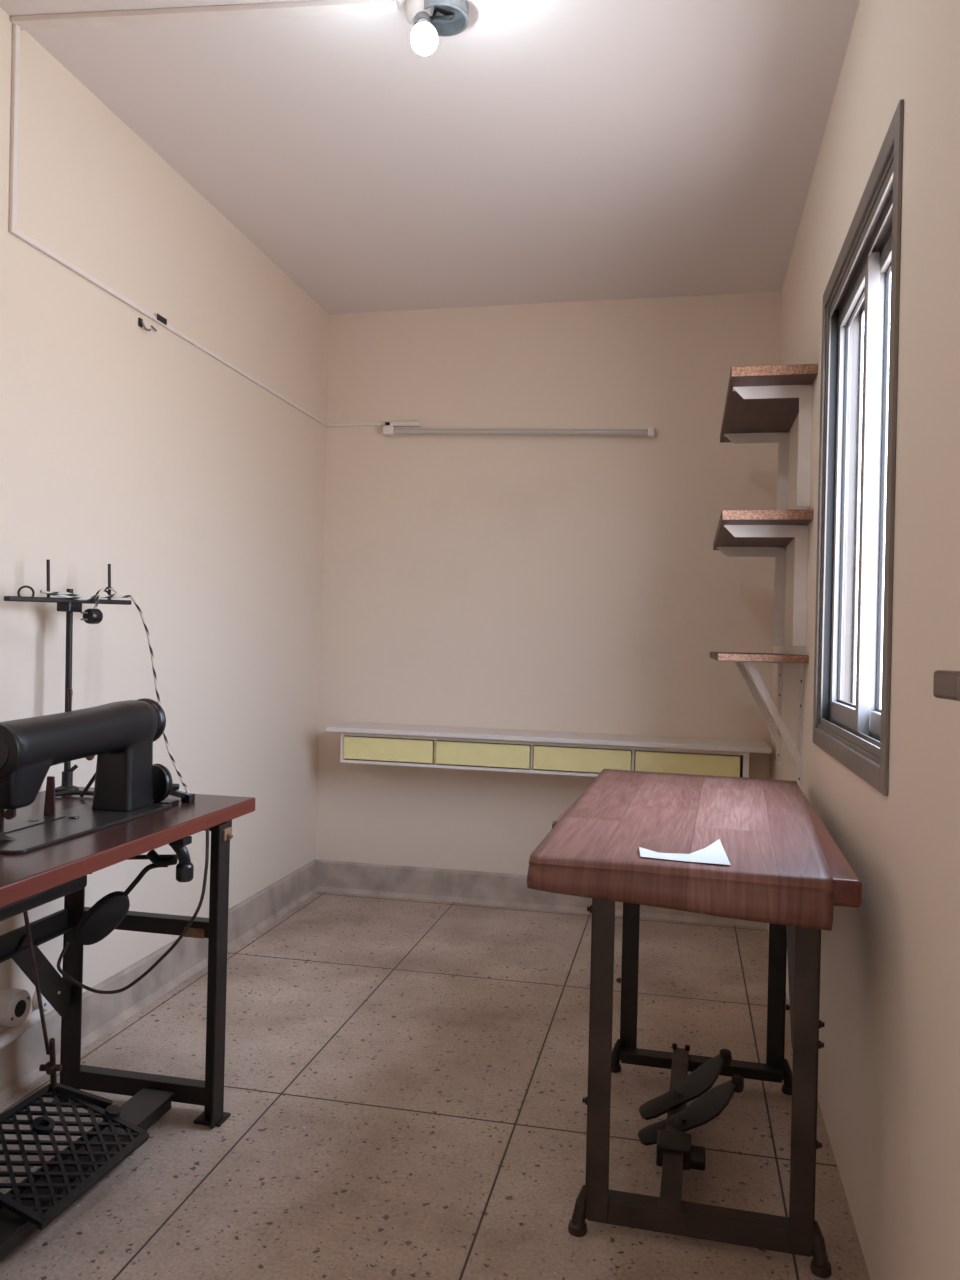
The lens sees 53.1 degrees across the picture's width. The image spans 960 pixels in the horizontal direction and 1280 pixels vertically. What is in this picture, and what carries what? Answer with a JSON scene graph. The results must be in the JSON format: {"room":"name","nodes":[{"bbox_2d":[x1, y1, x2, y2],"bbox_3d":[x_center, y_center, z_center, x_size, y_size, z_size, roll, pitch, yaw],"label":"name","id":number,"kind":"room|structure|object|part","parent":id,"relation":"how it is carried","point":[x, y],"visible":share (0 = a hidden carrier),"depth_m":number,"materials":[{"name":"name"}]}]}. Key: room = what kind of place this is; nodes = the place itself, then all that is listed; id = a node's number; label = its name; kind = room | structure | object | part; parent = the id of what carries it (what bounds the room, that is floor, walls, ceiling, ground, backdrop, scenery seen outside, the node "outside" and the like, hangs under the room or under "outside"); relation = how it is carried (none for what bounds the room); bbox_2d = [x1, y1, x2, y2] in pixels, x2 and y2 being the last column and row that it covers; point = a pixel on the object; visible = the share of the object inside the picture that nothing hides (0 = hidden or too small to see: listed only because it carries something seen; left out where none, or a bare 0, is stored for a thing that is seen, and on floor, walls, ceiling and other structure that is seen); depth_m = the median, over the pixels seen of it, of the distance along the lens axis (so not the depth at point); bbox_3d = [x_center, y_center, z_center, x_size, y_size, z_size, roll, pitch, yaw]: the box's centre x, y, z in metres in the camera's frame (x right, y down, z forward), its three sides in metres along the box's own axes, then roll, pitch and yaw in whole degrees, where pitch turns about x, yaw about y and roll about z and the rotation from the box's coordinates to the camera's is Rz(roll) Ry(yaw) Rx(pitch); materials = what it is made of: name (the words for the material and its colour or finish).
{"room":"sewing room","nodes":[
{"label":"sewing room","id":0,"kind":"room"},
{"bbox_2d":[0,7,328,1033],"bbox_3d":[-1.230,-0.202,2.687,0.120,2.758,4.190,1,0,12],"label":"wall","id":1,"kind":"structure","parent":0,"point":[128,447],"depth_m":3.14,"materials":[{"name":"beige paint"}]},
{"bbox_2d":[0,988,30,1026],"bbox_3d":[-1.211,0.952,2.486,0.052,0.094,0.094,1,0,12],"label":"flange","id":2,"kind":"object","parent":1,"relation":"attached to","point":[15,1004],"visible":1,"depth_m":2.47,"materials":[{"name":"white plastic"}]},
{"bbox_2d":[0,1009,40,1048],"bbox_3d":[-1.210,1.015,2.444,0.037,0.042,0.292,1,0,8],"label":"pipe","id":3,"kind":"object","parent":1,"relation":"attached to","point":[12,1033],"visible":0.84,"depth_m":2.48,"materials":[{"name":"white plastic"}]},
{"bbox_2d":[33,991,52,1010],"bbox_3d":[-1.190,0.979,2.634,0.032,0.073,0.073,1,0,12],"label":"flange","id":4,"kind":"object","parent":1,"relation":"attached to","point":[47,1006],"visible":0.26,"depth_m":2.60,"materials":[{"name":"white plastic"}]},
{"bbox_2d":[138,318,156,331],"bbox_3d":[-1.059,-0.999,3.075,0.019,0.034,0.106,1,0,12],"label":"wall hook","id":5,"kind":"object","parent":1,"relation":"attached to","point":[140,321],"visible":1,"depth_m":3.03,"materials":[{"name":"grey metal"}]},
{"bbox_3d":[-1.073,-1.003,3.033,0.006,0.026,0.020,1,0,12],"label":"hook plate","id":6,"kind":"part","parent":5,"relation":"part of","materials":[{"name":"black metal"}]},
{"bbox_2d":[0,860,318,1102],"bbox_3d":[-1.189,1.108,2.651,0.034,0.142,3.985,1,0,12],"label":"baseboard","id":7,"kind":"structure","parent":1,"relation":"attached to","point":[21,1059],"depth_m":3.11,"materials":[{"name":"grey stone"}]},
{"bbox_2d":[9,0,398,426],"bbox_3d":[-0.481,-1.290,3.416,0.989,0.542,2.227,1,0,12],"label":"cable trunking","id":8,"kind":"object","parent":1,"relation":"attached to","point":[324,7],"visible":1,"depth_m":2.42,"materials":[{"name":"white plastic"}]},
{"bbox_2d":[0,0,859,313],"bbox_3d":[-0.167,-1.606,2.512,2.368,0.100,4.270,1,0,12],"label":"ceiling","id":9,"kind":"structure","parent":0,"point":[542,151],"depth_m":2.94,"materials":[{"name":"paint"}]},
{"bbox_2d":[404,0,468,55],"bbox_3d":[-0.117,-1.473,2.337,0.136,0.182,0.187,1,0,41],"label":"ceiling lamp","id":10,"kind":"object","parent":9,"relation":"attached to","point":[429,19],"visible":1,"depth_m":2.31,"materials":[{"name":"white glass"}]},
{"bbox_3d":[-0.130,-1.453,2.289,0.058,0.077,0.072,1,0,12],"label":"bulb","id":11,"kind":"part","parent":10,"relation":"part of","materials":[{"name":"white glass"}]},
{"bbox_2d":[0,891,870,1279],"bbox_3d":[-0.556,1.241,1.441,3.582,0.100,6.485,1,0,12],"label":"floor","id":12,"kind":"structure","parent":0,"point":[406,1079],"depth_m":2.42,"materials":[{"name":"tile"}]},
{"bbox_2d":[0,787,254,1261],"bbox_3d":[-0.993,0.794,1.996,0.591,0.776,1.222,1,0,12],"label":"table","id":13,"kind":"object","parent":12,"relation":"on","point":[32,879],"visible":0.98,"depth_m":2.20,"materials":[{"name":"black metal"}]},
{"bbox_3d":[-0.961,0.796,2.114,0.024,0.480,0.229,1,0,-7],"label":"pitman rod","id":14,"kind":"part","parent":13,"relation":"part of","materials":[{"name":"black metal"}]},
{"bbox_3d":[-1.052,1.177,2.465,0.064,0.008,0.060,1,0,12],"label":"foot plate","id":15,"kind":"part","parent":13,"relation":"part of","materials":[{"name":"brown metal"}]},
{"bbox_2d":[4,560,131,790],"bbox_3d":[-1.108,0.094,2.582,0.061,0.620,0.422,1,0,25],"label":"stand","id":16,"kind":"object","parent":13,"relation":"on","point":[69,606],"visible":0.88,"depth_m":2.58,"materials":[{"name":"brown metal"}]},
{"bbox_2d":[40,586,188,792],"bbox_3d":[-0.984,0.130,2.650,0.380,0.556,0.296,1,0,-13],"label":"power flex","id":17,"kind":"object","parent":16,"relation":"hanging from","point":[90,616],"visible":0.94,"depth_m":2.64,"materials":[{"name":"black plastic"}]},
{"bbox_3d":[-1.042,0.810,2.494,0.056,0.735,0.056,1,0,12],"label":"leg","id":18,"kind":"part","parent":13,"relation":"part of","materials":[{"name":"brown metal"}]},
{"bbox_3d":[-0.920,1.079,2.041,0.280,0.090,0.363,1,0,12],"label":"treadle plate","id":19,"kind":"part","parent":13,"relation":"part of","materials":[{"name":"black metal"}]},
{"bbox_3d":[-0.927,1.058,2.228,0.147,0.062,0.013,1,0,-1],"label":"treadle arm","id":20,"kind":"part","parent":13,"relation":"part of","materials":[{"name":"brown metal"}]},
{"bbox_2d":[0,688,194,853],"bbox_3d":[-0.973,0.257,2.174,0.371,0.299,0.650,1,0,12],"label":"sewing machine","id":21,"kind":"object","parent":13,"relation":"on","point":[128,786],"visible":1,"depth_m":2.14,"materials":[{"name":"metal"}]},
{"bbox_3d":[-0.964,0.397,2.065,0.073,0.004,0.242,1,0,12],"label":"slide plate","id":22,"kind":"part","parent":21,"relation":"part of","materials":[{"name":"metal"}]},
{"bbox_3d":[-0.979,0.355,2.185,0.026,0.089,0.008,1,0,1],"label":"maroon post","id":23,"kind":"part","parent":21,"relation":"part of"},
{"bbox_3d":[-1.025,0.362,2.469,0.150,0.086,0.055,1,0,12],"label":"lifter lever","id":24,"kind":"part","parent":21,"relation":"part of","materials":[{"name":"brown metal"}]},
{"bbox_3d":[-0.895,0.273,2.116,0.113,0.258,0.518,1,0,12],"label":"machine arm","id":25,"kind":"part","parent":21,"relation":"part of","materials":[{"name":"black metal"}]},
{"bbox_2d":[57,829,208,993],"bbox_3d":[-0.861,0.666,2.370,0.415,0.437,0.024,1,0,12],"label":"cable","id":26,"kind":"object","parent":13,"relation":"hanging from","point":[180,937],"visible":0.98,"depth_m":2.36,"materials":[{"name":"black rubber"}]},
{"bbox_3d":[-0.809,0.528,2.222,0.226,0.161,0.035,1,0,12],"label":"knee rod","id":27,"kind":"part","parent":13,"relation":"part of","materials":[{"name":"brown metal"}]},
{"bbox_3d":[-0.664,1.187,2.382,0.070,0.008,0.060,1,0,12],"label":"foot plate","id":28,"kind":"part","parent":13,"relation":"part of","materials":[{"name":"brown metal"}]},
{"bbox_3d":[-0.658,0.819,2.361,0.050,0.735,0.056,1,0,12],"label":"leg","id":29,"kind":"part","parent":13,"relation":"part of","materials":[{"name":"brown metal"}]},
{"bbox_2d":[552,785,861,1277],"bbox_3d":[0.477,0.818,2.359,0.670,0.800,1.258,1,0,13],"label":"work table","id":30,"kind":"object","parent":12,"relation":"on","point":[799,1233],"visible":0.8,"depth_m":1.95,"materials":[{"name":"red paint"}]},
{"bbox_3d":[0.373,0.502,2.540,0.316,0.076,0.280,1,0,13],"label":"drawer","id":31,"kind":"part","parent":30,"relation":"part of","materials":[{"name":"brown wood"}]},
{"bbox_3d":[0.250,0.821,1.976,0.047,0.721,0.047,1,0,13],"label":"leg","id":32,"kind":"part","parent":30,"relation":"part of","materials":[{"name":"brown metal"}]},
{"bbox_3d":[0.426,0.827,2.709,0.047,0.721,0.005,1,0,13],"label":"leg","id":33,"kind":"part","parent":30,"relation":"part of","materials":[{"name":"brown metal"}]},
{"bbox_2d":[527,769,833,930],"bbox_3d":[0.525,0.461,2.367,0.616,0.096,1.344,1,0,12],"label":"tabletop","id":34,"kind":"object","parent":30,"relation":"on","point":[779,873],"visible":0.99,"depth_m":1.88,"materials":[{"name":"wood"}]},
{"bbox_2d":[639,839,730,864],"bbox_3d":[0.396,0.405,1.869,0.168,0.004,0.233,1,0,12],"label":"paper scrap","id":35,"kind":"object","parent":34,"relation":"on","point":[714,853],"visible":1,"depth_m":1.80,"materials":[{"name":"white paper"}]},
{"bbox_3d":[0.812,0.836,2.617,0.047,0.721,0.005,1,0,13],"label":"leg","id":36,"kind":"part","parent":30,"relation":"part of","materials":[{"name":"brown metal"}]},
{"bbox_3d":[0.636,0.830,1.883,0.047,0.721,0.047,1,0,13],"label":"leg","id":37,"kind":"part","parent":30,"relation":"part of","materials":[{"name":"brown metal"}]},
{"bbox_2d":[316,291,780,874],"bbox_3d":[0.313,-0.161,4.439,2.168,2.758,0.120,1,0,12],"label":"wall","id":38,"kind":"structure","parent":0,"point":[560,583],"depth_m":4.40,"materials":[{"name":"beige paint"}]},
{"bbox_2d":[383,422,655,437],"bbox_3d":[0.164,-0.963,4.387,1.255,0.098,0.053,1,0,12],"label":"fluorescent light","id":39,"kind":"object","parent":38,"relation":"attached to","point":[390,429],"visible":1,"depth_m":4.38,"materials":[{"name":"white plastic"}]},
{"bbox_2d":[315,859,766,927],"bbox_3d":[0.225,1.146,4.369,2.082,0.142,0.034,1,0,12],"label":"baseboard","id":40,"kind":"structure","parent":38,"relation":"attached to","point":[423,883],"depth_m":4.44,"materials":[{"name":"grey stone"}]},
{"bbox_2d":[326,722,771,777],"bbox_3d":[0.277,0.493,4.221,1.904,0.168,0.309,1,0,12],"label":"wall shelf","id":41,"kind":"object","parent":38,"relation":"attached to","point":[449,747],"visible":0.94,"depth_m":4.13,"materials":[{"name":"laminate"}]},
{"bbox_3d":[-0.407,0.485,4.250,0.408,0.100,0.017,1,0,12],"label":"drawer","id":42,"kind":"part","parent":41,"relation":"part of","materials":[{"name":"yellow laminate"}]},
{"bbox_3d":[0.012,0.497,4.160,0.412,0.100,0.017,1,0,12],"label":"drawer","id":43,"kind":"part","parent":41,"relation":"part of","materials":[{"name":"yellow laminate"}]},
{"bbox_3d":[0.432,0.508,4.070,0.412,0.100,0.017,1,0,12],"label":"drawer","id":44,"kind":"part","parent":41,"relation":"part of","materials":[{"name":"yellow laminate"}]},
{"bbox_3d":[0.858,0.520,3.979,0.424,0.100,0.017,1,0,12],"label":"drawer","id":45,"kind":"part","parent":41,"relation":"part of","materials":[{"name":"yellow laminate"}]},
{"bbox_2d":[767,0,959,1279],"bbox_3d":[0.894,-0.152,2.172,0.085,2.758,4.070,1,0,12],"label":"wall","id":46,"kind":"structure","parent":0,"point":[888,1095],"depth_m":1.66,"materials":[{"name":"beige paint"}]},
{"bbox_2d":[710,652,808,785],"bbox_3d":[0.981,0.258,3.446,0.290,0.419,0.946,1,0,12],"label":"wall shelf","id":47,"kind":"object","parent":46,"relation":"attached to","point":[749,659],"visible":1,"depth_m":3.10,"materials":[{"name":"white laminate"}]},
{"bbox_2d":[713,509,812,645],"bbox_3d":[0.979,-0.190,3.419,0.271,0.417,0.946,1,0,12],"label":"wall shelf","id":48,"kind":"object","parent":46,"relation":"attached to","point":[739,533],"visible":1,"depth_m":3.06,"materials":[{"name":"brown laminate"}]},
{"bbox_2d":[720,364,817,509],"bbox_3d":[0.995,-0.627,3.405,0.254,0.417,0.974,1,0,12],"label":"wall shelf","id":49,"kind":"object","parent":46,"relation":"attached to","point":[763,403],"visible":0.91,"depth_m":3.06,"materials":[{"name":"brown laminate"}]},
{"bbox_2d":[813,99,903,795],"bbox_3d":[0.918,-0.353,2.267,0.100,1.292,1.018,1,0,12],"label":"window","id":50,"kind":"structure","parent":46,"relation":"in","point":[873,262],"depth_m":2.31,"materials":[{"name":"metal"}]},
{"bbox_3d":[0.971,-0.347,2.498,0.026,1.152,0.437,1,0,12],"label":"sash","id":51,"kind":"part","parent":50,"relation":"part of","materials":[{"name":"metal"}]},
{"bbox_3d":[0.912,-0.349,2.073,0.026,1.152,0.520,1,0,12],"label":"sash","id":52,"kind":"part","parent":50,"relation":"part of","materials":[{"name":"metal"}]},
{"bbox_2d":[933,670,959,700],"bbox_3d":[0.460,0.164,0.685,0.112,2.082,0.735,1,0,12],"label":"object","id":53,"kind":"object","parent":46,"relation":"in","point":[946,683],"depth_m":0.97,"materials":[{"name":"beige paint"}]}
]}

